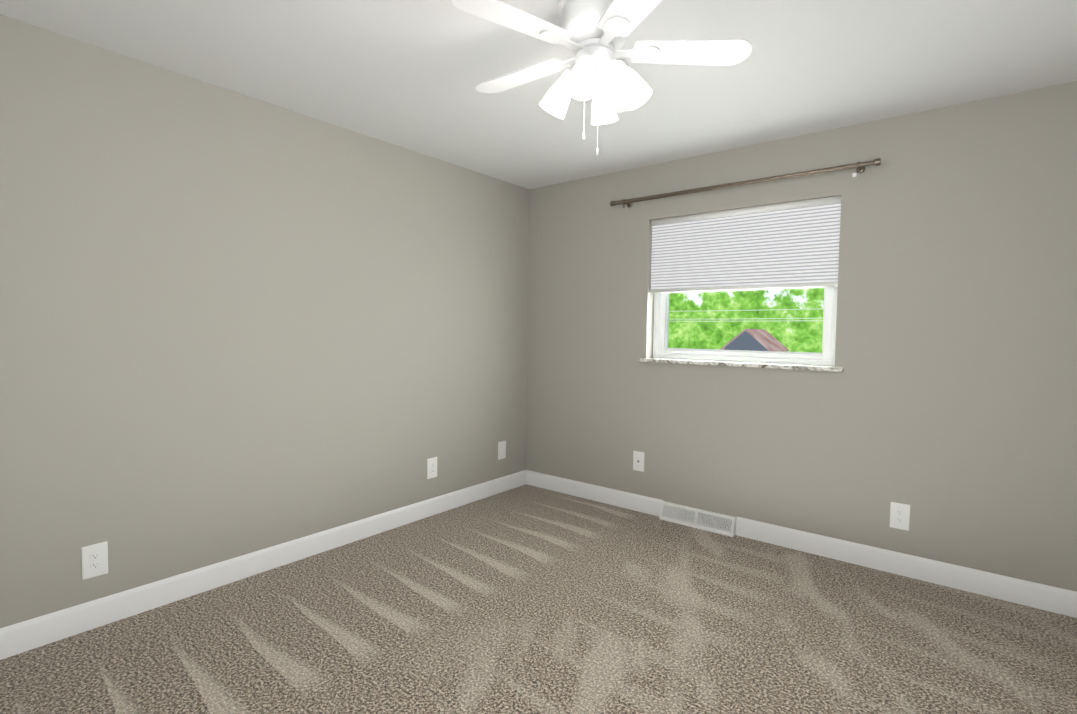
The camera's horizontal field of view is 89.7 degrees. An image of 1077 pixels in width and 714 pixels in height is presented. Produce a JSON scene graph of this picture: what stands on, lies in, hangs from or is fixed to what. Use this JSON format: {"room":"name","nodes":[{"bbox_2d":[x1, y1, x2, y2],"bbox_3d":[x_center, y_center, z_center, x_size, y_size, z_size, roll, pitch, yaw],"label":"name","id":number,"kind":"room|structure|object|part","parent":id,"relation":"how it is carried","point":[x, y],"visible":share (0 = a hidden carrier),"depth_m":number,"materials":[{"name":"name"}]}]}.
{"room":"empty bedroom","nodes":[
{"label":"empty bedroom","id":0,"kind":"room"},
{"bbox_2d":[0,14,528,627],"bbox_3d":[-1.339,-0.099,3.059,0.160,2.440,4.120,3,4,39],"label":"wall","id":1,"kind":"structure","parent":0,"point":[234,324],"depth_m":2.64,"materials":[{"name":"grey paint"}]},
{"bbox_2d":[81,541,107,579],"bbox_3d":[-1.884,0.865,2.301,0.008,0.140,0.088,3,4,39],"label":"electrical outlet","id":2,"kind":"object","parent":1,"relation":"attached to","point":[94,557],"visible":1,"depth_m":2.30,"materials":[{"name":"white plastic"}]},
{"bbox_2d":[0,470,525,659],"bbox_3d":[-1.289,1.065,3.056,0.015,0.118,3.785,3,4,39],"label":"baseboard","id":3,"kind":"structure","parent":1,"relation":"attached to","point":[24,636],"depth_m":2.67,"materials":[{"name":"white wood"}]},
{"bbox_2d":[427,457,436,478],"bbox_3d":[-0.732,0.766,3.741,0.008,0.140,0.088,3,4,39],"label":"electrical outlet","id":4,"kind":"object","parent":1,"relation":"attached to","point":[431,467],"visible":1,"depth_m":3.73,"materials":[{"name":"white plastic"}]},
{"bbox_2d":[498,441,505,459],"bbox_3d":[-0.289,0.739,4.297,0.007,0.140,0.088,3,4,39],"label":"electrical outlet","id":5,"kind":"object","parent":1,"relation":"attached to","point":[501,449],"visible":1,"depth_m":4.29,"materials":[{"name":"white plastic"}]},
{"bbox_2d":[0,484,1076,713],"bbox_3d":[0.154,1.248,1.920,4.020,0.100,4.120,3,4,39],"label":"floor","id":6,"kind":"structure","parent":0,"point":[526,599],"depth_m":2.28,"materials":[{"name":"carpet"}]},
{"bbox_2d":[659,501,735,536],"bbox_3d":[1.046,1.070,3.591,0.500,0.112,0.066,3,4,39],"label":"air vent register","id":7,"kind":"object","parent":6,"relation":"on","point":[713,522],"visible":1,"depth_m":3.57,"materials":[{"name":"white plastic"}]},
{"bbox_2d":[0,0,1076,188],"bbox_3d":[0.185,-1.299,1.794,4.020,0.120,4.120,3,4,39],"label":"ceiling","id":8,"kind":"structure","parent":0,"point":[409,74],"depth_m":2.34,"materials":[{"name":"white paint"}]},
{"bbox_2d":[452,0,751,154],"bbox_3d":[0.163,-0.978,1.937,1.013,0.537,1.047,3,4,39],"label":"ceiling fan","id":9,"kind":"object","parent":8,"relation":"hanging from","point":[592,35],"visible":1,"depth_m":1.85,"materials":[{"name":"white"}]},
{"bbox_2d":[526,81,1076,591],"bbox_3d":[1.405,-0.082,3.404,3.700,2.440,0.160,3,4,39],"label":"wall","id":10,"kind":"structure","parent":0,"point":[944,405],"depth_m":2.95,"materials":[{"name":"grey paint"}]},
{"bbox_2d":[633,451,644,471],"bbox_3d":[0.714,0.747,3.875,0.088,0.140,0.017,3,4,39],"label":"outlet","id":11,"kind":"object","parent":10,"relation":"attached to","point":[638,460],"visible":1,"depth_m":3.88,"materials":[{"name":"white plastic"}]},
{"bbox_2d":[639,358,842,371],"bbox_3d":[1.246,0.044,3.481,1.275,0.024,0.135,3,4,39],"label":"window sill","id":12,"kind":"structure","parent":10,"relation":"attached to","point":[762,365],"depth_m":3.37,"materials":[{"name":"stone"}]},
{"bbox_2d":[653,287,837,365],"bbox_3d":[1.308,-0.455,3.527,1.185,0.970,0.055,3,4,39],"label":"window","id":13,"kind":"structure","parent":10,"relation":"in","point":[825,357],"depth_m":3.48,"materials":[{"name":"white plastic"}]},
{"label":"glass","id":14,"kind":"part","parent":13,"relation":"part of","materials":[{"name":"clear glass"}]},
{"bbox_2d":[650,196,840,292],"bbox_3d":[1.258,-0.681,3.450,1.177,0.508,0.042,3,4,39],"label":"window blind","id":15,"kind":"object","parent":10,"relation":"attached to","point":[786,245],"visible":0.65,"depth_m":3.38,"materials":[{"name":"white fabric"}]},
{"bbox_2d":[610,158,880,207],"bbox_3d":[1.178,-1.039,3.378,1.638,0.078,0.104,3,4,39],"label":"curtain rod","id":16,"kind":"object","parent":10,"relation":"attached to","point":[860,167],"visible":1,"depth_m":3.23,"materials":[{"name":"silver metal"}]},
{"bbox_2d":[526,470,1076,617],"bbox_3d":[1.336,1.080,3.393,3.700,0.118,0.015,3,4,39],"label":"baseboard","id":17,"kind":"structure","parent":10,"relation":"attached to","point":[1032,594],"depth_m":2.98,"materials":[{"name":"white wood"}]},
{"bbox_2d":[890,502,909,530],"bbox_3d":[1.939,0.855,2.906,0.088,0.140,0.008,3,4,39],"label":"electrical outlet","id":18,"kind":"object","parent":10,"relation":"attached to","point":[899,515],"visible":1,"depth_m":2.90,"materials":[{"name":"white plastic"}]},
{"label":"outside","id":19,"kind":"structure","parent":0,"visible":0},
{"bbox_3d":[19.411,2.393,29.134,120.000,0.200,61.340,3,4,39],"label":"ground","id":20,"kind":"structure","parent":19,"visible":0},
{"bbox_2d":[669,308,823,321],"bbox_3d":[5.193,-0.146,20.761,40.240,5.450,1.800,3,4,39],"label":"power lines","id":21,"kind":"object","parent":20,"relation":"on","point":[761,318],"depth_m":18.49,"materials":[{"name":"grey metal"}]},
{"bbox_2d":[719,329,788,363],"bbox_3d":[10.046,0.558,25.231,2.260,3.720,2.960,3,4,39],"label":"house roof","id":22,"kind":"structure","parent":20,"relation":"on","point":[764,336],"depth_m":24.29,"materials":[{"name":"grey"}]},
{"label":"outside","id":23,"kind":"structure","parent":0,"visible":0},
{"bbox_2d":[668,287,823,352],"bbox_3d":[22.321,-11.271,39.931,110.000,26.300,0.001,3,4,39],"label":"trees","id":24,"kind":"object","parent":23,"point":[727,330],"depth_m":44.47,"materials":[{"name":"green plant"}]}
]}

